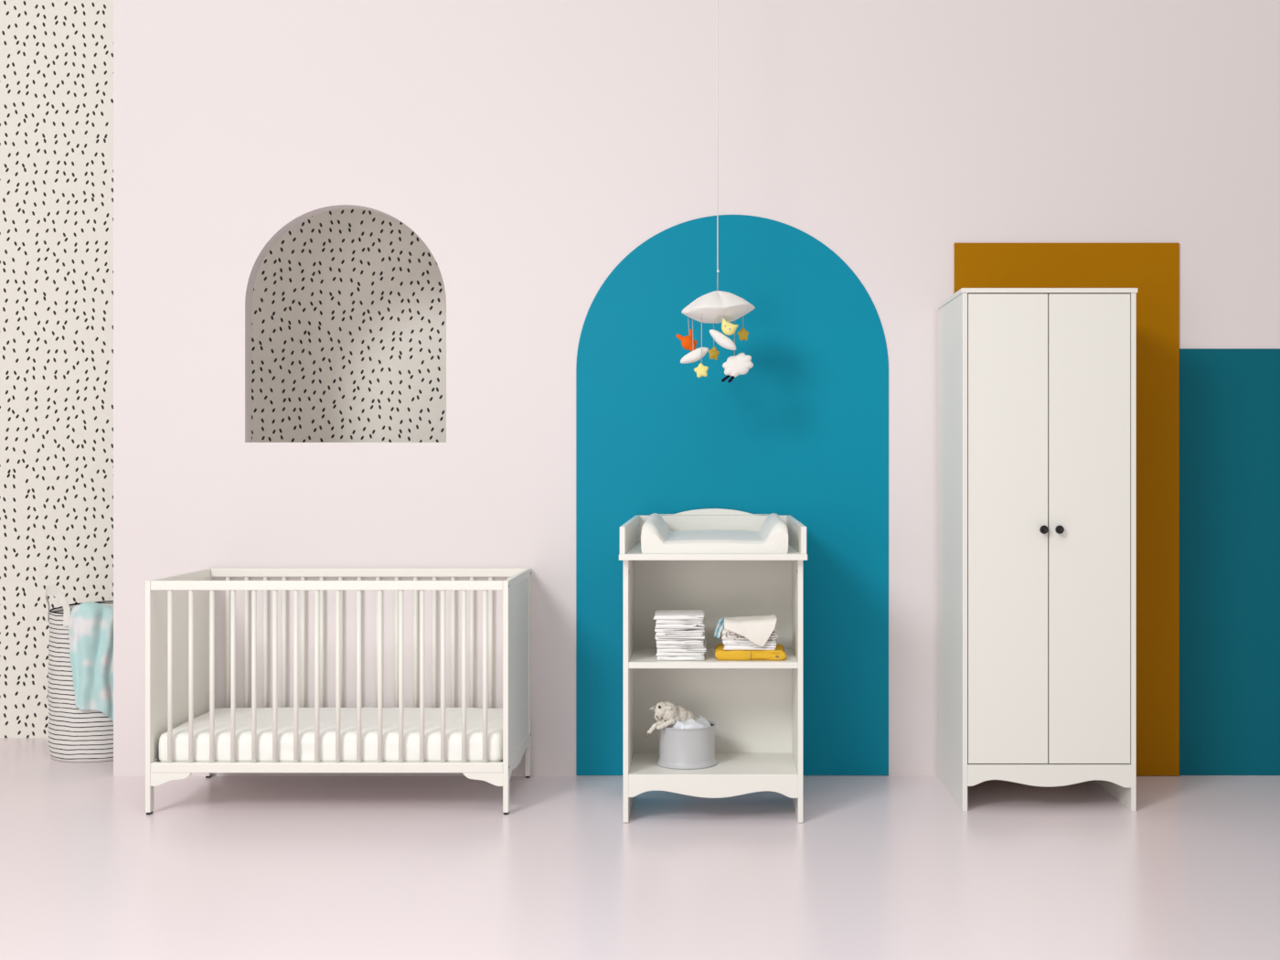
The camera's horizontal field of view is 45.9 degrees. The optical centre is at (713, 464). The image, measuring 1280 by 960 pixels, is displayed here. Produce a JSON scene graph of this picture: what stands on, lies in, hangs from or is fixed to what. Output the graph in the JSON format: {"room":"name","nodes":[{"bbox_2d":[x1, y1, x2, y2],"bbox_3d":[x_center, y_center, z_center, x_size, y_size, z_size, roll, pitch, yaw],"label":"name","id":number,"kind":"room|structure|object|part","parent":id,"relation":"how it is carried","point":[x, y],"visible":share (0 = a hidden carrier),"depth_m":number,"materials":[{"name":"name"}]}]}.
{"room":"children's room","nodes":[
{"label":"children's room","id":0,"kind":"room"},
{"bbox_2d":[0,0,446,737],"bbox_3d":[-1.200,-0.602,6.663,9.600,3.600,0.120,0,0,0],"label":"wall","id":1,"kind":"structure","parent":0,"point":[348,305],"depth_m":6.60,"materials":[{"name":"paper"}]},
{"bbox_2d":[0,737,1279,959],"bbox_3d":[-0.500,1.228,1.375,11.000,0.060,10.750,0,0,0],"label":"floor","id":2,"kind":"structure","parent":0,"point":[220,868],"depth_m":4.45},
{"bbox_2d":[45,585,113,762],"bbox_3d":[-2.540,0.844,6.235,0.396,0.706,0.390,0,0,-45],"label":"laundry basket","id":3,"kind":"object","parent":2,"relation":"on","point":[75,735],"visible":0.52,"depth_m":6.06,"materials":[{"name":"fabric"}]},
{"bbox_3d":[-2.672,0.570,6.118,0.042,0.157,0.252,0,0,-41],"label":"handle","id":4,"kind":"part","parent":3,"relation":"part of","materials":[{"name":"white fabric"}]},
{"bbox_2d":[68,601,113,721],"bbox_3d":[-2.478,0.807,6.077,0.221,0.508,0.119,0,0,-23],"label":"blanket","id":5,"kind":"object","parent":3,"relation":"hanging from","point":[90,628],"visible":0.77,"depth_m":6.03,"materials":[{"name":"teal fabric"}]},
{"bbox_2d":[145,567,531,814],"bbox_3d":[-1.320,0.798,5.468,1.243,0.800,0.640,0,0,0],"label":"crib","id":6,"kind":"object","parent":2,"relation":"on","point":[180,608],"visible":0.89,"depth_m":5.16,"materials":[{"name":"white paint"}]},
{"bbox_3d":[-1.932,0.794,5.166,0.018,0.792,0.036,0,0,0],"label":"post","id":7,"kind":"part","parent":6,"relation":"part of","materials":[{"name":"white paint"}]},
{"bbox_3d":[-1.932,0.414,5.468,0.016,0.032,0.568,0,0,0],"label":"rail","id":8,"kind":"part","parent":6,"relation":"part of","materials":[{"name":"white paint"}]},
{"bbox_3d":[-1.932,0.725,5.468,0.008,0.594,0.568,0,0,0],"label":"panel","id":9,"kind":"part","parent":6,"relation":"part of","materials":[{"name":"white paint"}]},
{"bbox_3d":[-1.932,0.794,5.770,0.018,0.792,0.036,0,0,0],"label":"post","id":10,"kind":"part","parent":6,"relation":"part of","materials":[{"name":"white paint"}]},
{"bbox_3d":[-1.321,1.038,5.161,1.205,0.034,0.024,0,0,0],"label":"rail","id":11,"kind":"part","parent":6,"relation":"part of","materials":[{"name":"white paint"}]},
{"bbox_3d":[-1.321,0.414,5.161,1.205,0.032,0.024,0,0,0],"label":"rail","id":12,"kind":"part","parent":6,"relation":"part of","materials":[{"name":"white paint"}]},
{"bbox_2d":[158,706,502,761],"bbox_3d":[-1.321,0.977,5.467,1.193,0.109,0.583,0,0,0],"label":"mattress","id":13,"kind":"object","parent":6,"relation":"in","point":[389,716],"visible":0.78,"depth_m":5.19,"materials":[{"name":"white fabric"}]},
{"bbox_3d":[-1.321,0.414,5.775,1.205,0.032,0.024,0,0,0],"label":"rail","id":14,"kind":"part","parent":6,"relation":"part of","materials":[{"name":"white paint"}]},
{"bbox_3d":[-0.709,0.794,5.166,0.018,0.792,0.036,0,0,0],"label":"post","id":15,"kind":"part","parent":6,"relation":"part of","materials":[{"name":"white paint"}]},
{"bbox_3d":[-0.709,0.414,5.468,0.016,0.032,0.568,0,0,0],"label":"rail","id":16,"kind":"part","parent":6,"relation":"part of","materials":[{"name":"white paint"}]},
{"bbox_3d":[-0.709,0.725,5.468,0.008,0.594,0.568,0,0,0],"label":"panel","id":17,"kind":"part","parent":6,"relation":"part of","materials":[{"name":"white paint"}]},
{"bbox_3d":[-0.709,1.061,5.468,0.014,0.084,0.568,0,0,0],"label":"rail","id":18,"kind":"part","parent":6,"relation":"part of","materials":[{"name":"white paint"}]},
{"bbox_3d":[-0.709,0.794,5.770,0.018,0.792,0.036,0,0,0],"label":"post","id":19,"kind":"part","parent":6,"relation":"part of","materials":[{"name":"white paint"}]},
{"bbox_2d":[618,508,807,822],"bbox_3d":[0.000,0.682,5.388,0.625,1.027,0.795,0,0,0],"label":"table","id":20,"kind":"object","parent":2,"relation":"on","point":[755,707],"visible":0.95,"depth_m":5.41,"materials":[{"name":"white paint"}]},
{"bbox_3d":[-0.292,0.757,5.225,0.018,0.878,0.390,0,0,0],"label":"panel","id":21,"kind":"part","parent":20,"relation":"part of","materials":[{"name":"white paint"}]},
{"bbox_2d":[619,515,639,554],"bbox_3d":[-0.295,0.246,5.380,0.018,0.102,0.774,0,0,1],"label":"panel","id":22,"kind":"object","parent":20,"relation":"on","point":[630,530],"depth_m":5.25,"materials":[{"name":"white paint"}]},
{"bbox_2d":[656,654,704,660],"bbox_3d":[-0.110,0.653,5.172,0.166,0.015,0.204,0,0,0],"label":"folded cloth","id":23,"kind":"object","parent":20,"relation":"on","point":[703,656],"visible":0.4,"depth_m":5.07,"materials":[{"name":"white fabric"}]},
{"bbox_2d":[655,650,704,656],"bbox_3d":[-0.110,0.639,5.171,0.166,0.013,0.203,0,0,0],"label":"folded cloth","id":24,"kind":"object","parent":23,"relation":"on","point":[658,654],"visible":0.52,"depth_m":5.07,"materials":[{"name":"white fabric"}]},
{"bbox_2d":[657,641,706,651],"bbox_3d":[-0.106,0.626,5.177,0.171,0.014,0.204,0,0,0],"label":"folded cloth","id":25,"kind":"object","parent":24,"relation":"on","point":[704,649],"visible":0.52,"depth_m":5.08,"materials":[{"name":"white fabric"}]},
{"bbox_2d":[656,640,704,648],"bbox_3d":[-0.111,0.613,5.174,0.163,0.014,0.205,0,0,0],"label":"folded cloth","id":26,"kind":"object","parent":25,"relation":"on","point":[657,645],"visible":0.45,"depth_m":5.07,"materials":[{"name":"white fabric"}]},
{"bbox_2d":[656,640,703,644],"bbox_3d":[-0.111,0.600,5.172,0.163,0.015,0.204,0,0,0],"label":"folded cloth","id":27,"kind":"object","parent":26,"relation":"on","point":[658,642],"visible":0.43,"depth_m":5.07,"materials":[{"name":"white fabric"}]},
{"bbox_2d":[654,631,704,639],"bbox_3d":[-0.113,0.586,5.177,0.170,0.015,0.205,0,0,0],"label":"folded cloth","id":28,"kind":"object","parent":27,"relation":"on","point":[656,636],"visible":0.49,"depth_m":5.08,"materials":[{"name":"white fabric"}]},
{"bbox_2d":[655,631,703,636],"bbox_3d":[-0.112,0.572,5.173,0.164,0.013,0.205,0,0,0],"label":"folded cloth","id":29,"kind":"object","parent":28,"relation":"on","point":[658,634],"visible":0.39,"depth_m":5.07,"materials":[{"name":"white fabric"}]},
{"bbox_2d":[654,626,704,631],"bbox_3d":[-0.114,0.559,5.177,0.172,0.014,0.204,0,0,0],"label":"folded cloth","id":30,"kind":"object","parent":29,"relation":"on","point":[656,629],"visible":0.44,"depth_m":5.08,"materials":[{"name":"white fabric"}]},
{"bbox_2d":[654,618,704,628],"bbox_3d":[-0.113,0.545,5.171,0.170,0.016,0.203,0,0,0],"label":"folded cloth","id":31,"kind":"object","parent":30,"relation":"on","point":[657,625],"visible":0.5,"depth_m":5.07,"materials":[{"name":"white fabric"}]},
{"bbox_2d":[655,619,703,623],"bbox_3d":[-0.115,0.530,5.175,0.164,0.015,0.204,0,0,0],"label":"folded cloth","id":32,"kind":"object","parent":31,"relation":"on","point":[657,621],"visible":0.44,"depth_m":5.08,"materials":[{"name":"white fabric"}]},
{"bbox_2d":[653,609,704,619],"bbox_3d":[-0.116,0.515,5.171,0.174,0.016,0.204,0,0,0],"label":"folded cloth","id":33,"kind":"object","parent":32,"relation":"on","point":[659,614],"visible":1,"depth_m":5.09,"materials":[{"name":"white fabric"}]},
{"bbox_2d":[656,720,717,768],"bbox_3d":[-0.091,0.966,5.215,0.211,0.138,0.211,0,0,0],"label":"storage bin","id":34,"kind":"object","parent":20,"relation":"on","point":[678,748],"visible":0.78,"depth_m":5.13,"materials":[{"name":"grey plastic"}]},
{"bbox_2d":[645,701,698,735],"bbox_3d":[-0.135,0.871,5.206,0.241,0.115,0.084,0,0,-44],"label":"sheep","id":35,"kind":"object","parent":34,"relation":"in","point":[666,714],"visible":0.77,"depth_m":5.15},
{"bbox_2d":[667,714,711,728],"bbox_3d":[-0.086,0.943,5.215,0.164,0.144,0.173,0,0,0],"label":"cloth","id":36,"kind":"object","parent":34,"relation":"in","point":[701,722],"visible":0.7,"depth_m":5.16,"materials":[{"name":"white fabric"}]},
{"bbox_3d":[0.000,0.192,5.766,0.480,0.004,0.003,0,0,0],"label":"moulding","id":37,"kind":"part","parent":20,"relation":"part of","materials":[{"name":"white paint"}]},
{"bbox_2d":[618,542,807,560],"bbox_3d":[0.000,0.307,5.388,0.625,0.020,0.795,0,0,0],"label":"tabletop","id":38,"kind":"object","parent":20,"relation":"on","point":[633,551],"depth_m":4.99,"materials":[{"name":"white paint"}]},
{"bbox_2d":[640,508,786,542],"bbox_3d":[0.000,0.233,5.776,0.598,0.128,0.018,0,0,0],"label":"panel","id":39,"kind":"object","parent":20,"relation":"on","point":[707,518],"depth_m":5.77,"materials":[{"name":"white paint"}]},
{"bbox_2d":[628,648,798,668],"bbox_3d":[0.000,0.671,5.221,0.566,0.021,0.381,0,0,0],"label":"shelf","id":40,"kind":"object","parent":20,"relation":"attached to","point":[637,657],"depth_m":5.03,"materials":[{"name":"white paint"}]},
{"bbox_2d":[629,752,797,773],"bbox_3d":[0.000,1.044,5.229,0.566,0.018,0.366,0,0,0],"label":"shelf","id":41,"kind":"object","parent":20,"relation":"attached to","point":[640,762],"depth_m":5.19,"materials":[{"name":"white paint"}]},
{"bbox_3d":[0.000,0.685,5.415,0.566,0.736,0.006,0,0,0],"label":"panel","id":42,"kind":"part","parent":20,"relation":"part of","materials":[{"name":"white paint"}]},
{"bbox_2d":[640,512,788,553],"bbox_3d":[0.005,0.239,5.383,0.492,0.116,0.704,0,0,0],"label":"changing pad","id":43,"kind":"object","parent":20,"relation":"on","point":[656,536],"visible":1,"depth_m":5.04,"materials":[{"name":"white plastic"}]},
{"bbox_2d":[714,643,786,660],"bbox_3d":[0.127,0.642,5.170,0.246,0.036,0.210,0,0,0],"label":"folded garment","id":44,"kind":"object","parent":20,"relation":"on","point":[779,654],"visible":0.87,"depth_m":5.07,"materials":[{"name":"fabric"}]},
{"bbox_2d":[723,643,776,650],"bbox_3d":[0.123,0.617,5.168,0.180,0.018,0.195,0,0,0],"label":"folded cloth","id":45,"kind":"object","parent":44,"relation":"on","point":[726,646],"visible":0.42,"depth_m":5.07,"materials":[{"name":"white fabric"}]},
{"bbox_2d":[722,639,776,645],"bbox_3d":[0.122,0.600,5.166,0.184,0.018,0.195,0,0,0],"label":"folded cloth","id":46,"kind":"object","parent":45,"relation":"on","point":[725,642],"visible":0.43,"depth_m":5.07,"materials":[{"name":"white fabric"}]},
{"bbox_2d":[721,629,778,639],"bbox_3d":[0.124,0.582,5.164,0.192,0.020,0.185,0,0,0],"label":"folded muslin","id":47,"kind":"object","parent":46,"relation":"on","point":[723,636],"visible":0.44,"depth_m":5.07,"materials":[{"name":"white fabric"}]},
{"bbox_2d":[722,625,777,634],"bbox_3d":[0.124,0.564,5.164,0.188,0.018,0.186,0,0,0],"label":"folded muslin","id":48,"kind":"object","parent":47,"relation":"on","point":[724,632],"visible":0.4,"depth_m":5.07,"materials":[{"name":"white fabric"}]},
{"bbox_3d":[0.125,0.546,5.163,0.176,0.020,0.186,0,0,0],"label":"folded muslin","id":49,"kind":"object","parent":48,"relation":"on","visible":0},
{"bbox_2d":[714,617,725,638],"bbox_3d":[0.032,0.556,5.130,0.018,0.067,0.083,0,0,37],"label":"cloth","id":50,"kind":"object","parent":49,"relation":"on","point":[720,624],"visible":0.77,"depth_m":5.12,"materials":[{"name":"blue fabric"}]},
{"bbox_2d":[724,614,777,647],"bbox_3d":[0.125,0.564,5.123,0.178,0.098,0.146,0,0,0],"label":"draped cloth","id":51,"kind":"object","parent":49,"relation":"on","point":[758,630],"visible":1,"depth_m":5.05,"materials":[{"name":"white fabric"}]},
{"bbox_2d":[786,515,806,554],"bbox_3d":[0.295,0.246,5.380,0.018,0.102,0.774,0,0,-1],"label":"panel","id":52,"kind":"object","parent":20,"relation":"on","point":[796,530],"depth_m":5.20,"materials":[{"name":"white paint"}]},
{"bbox_3d":[0.292,0.757,5.225,0.018,0.878,0.390,0,0,0],"label":"panel","id":53,"kind":"part","parent":20,"relation":"part of","materials":[{"name":"white paint"}]},
{"bbox_2d":[937,288,1137,810],"bbox_3d":[1.162,0.294,5.480,0.608,1.807,0.604,0,0,0],"label":"wardrobe","id":54,"kind":"object","parent":2,"relation":"on","point":[1037,387],"visible":1,"depth_m":5.21,"materials":[{"name":"white paint"}]},
{"bbox_3d":[0.870,0.302,5.493,0.017,1.791,0.578,0,0,0],"label":"panel","id":55,"kind":"part","parent":54,"relation":"part of","materials":[{"name":"white paint"}]},
{"bbox_3d":[1.019,0.222,5.214,0.275,1.623,0.018,0,0,0],"label":"door","id":56,"kind":"part","parent":54,"relation":"part of","materials":[{"name":"white paint"}]},
{"bbox_3d":[1.162,-0.601,5.490,0.608,0.016,0.583,0,0,0],"label":"panel","id":57,"kind":"part","parent":54,"relation":"part of","materials":[{"name":"white paint"}]},
{"bbox_3d":[1.138,0.224,5.191,0.030,0.030,0.028,0,0,0],"label":"knob","id":58,"kind":"part","parent":54,"relation":"part of","materials":[{"name":"black plastic"}]},
{"bbox_3d":[1.162,1.040,5.502,0.566,0.016,0.536,0,0,0],"label":"panel","id":59,"kind":"part","parent":54,"relation":"part of","materials":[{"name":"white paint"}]},
{"bbox_3d":[1.192,0.224,5.191,0.030,0.030,0.028,0,0,0],"label":"knob","id":60,"kind":"part","parent":54,"relation":"part of","materials":[{"name":"black plastic"}]},
{"bbox_3d":[1.301,0.222,5.214,0.280,1.623,0.018,0,0,0],"label":"door","id":61,"kind":"part","parent":54,"relation":"part of","materials":[{"name":"white paint"}]},
{"bbox_3d":[1.453,0.302,5.493,0.017,1.791,0.578,0,0,0],"label":"panel","id":62,"kind":"part","parent":54,"relation":"part of","materials":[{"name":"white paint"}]},
{"bbox_2d":[113,0,1279,776],"bbox_3d":[0.646,-0.602,5.838,5.908,3.600,0.080,0,0,0],"label":"wall","id":63,"kind":"structure","parent":0,"point":[531,146],"depth_m":5.80,"materials":[{"name":"white paint"}]},
{"bbox_2d":[576,214,888,775],"bbox_3d":[0.074,0.118,5.796,1.201,2.157,0.004,0,0,0],"label":"arched panel","id":64,"kind":"object","parent":63,"relation":"attached to","point":[803,434],"visible":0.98,"depth_m":5.79,"materials":[{"name":"teal paint"}]},
{"bbox_2d":[954,243,1179,775],"bbox_3d":[1.359,0.172,5.793,0.864,2.047,0.010,0,0,0],"label":"wall panel","id":65,"kind":"object","parent":63,"relation":"attached to","point":[1153,269],"visible":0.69,"depth_m":5.79,"materials":[{"name":"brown paint"}]},
{"bbox_2d":[1179,348,1279,775],"bbox_3d":[2.346,0.376,5.796,1.108,1.641,0.004,0,0,0],"label":"wall panel","id":66,"kind":"object","parent":63,"relation":"attached to","point":[1230,398],"visible":1,"depth_m":5.79,"materials":[{"name":"teal paint"}]},
{"bbox_3d":[-1.200,-2.462,5.400,9.600,0.120,0.120,0,0,0],"label":"trim","id":67,"kind":"structure","parent":0,"visible":0},
{"bbox_2d":[676,0,755,382],"bbox_3d":[0.009,-1.347,5.401,0.281,2.109,0.242,0,0,0],"label":"mobile","id":68,"kind":"object","parent":67,"relation":"hanging from","point":[716,306],"visible":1,"depth_m":5.36,"materials":[{"name":"white fabric"}]},
{"bbox_3d":[0.016,-1.547,5.400,0.004,1.711,0.004,0,0,0],"label":"cord","id":69,"kind":"part","parent":68,"relation":"part of","materials":[{"name":"white fabric"}]},
{"bbox_3d":[0.049,-0.311,5.385,0.045,0.034,0.016,0,0,-34],"label":"dangling leg","id":70,"kind":"part","parent":68,"relation":"part of","materials":[{"name":"black fabric"}]}
]}

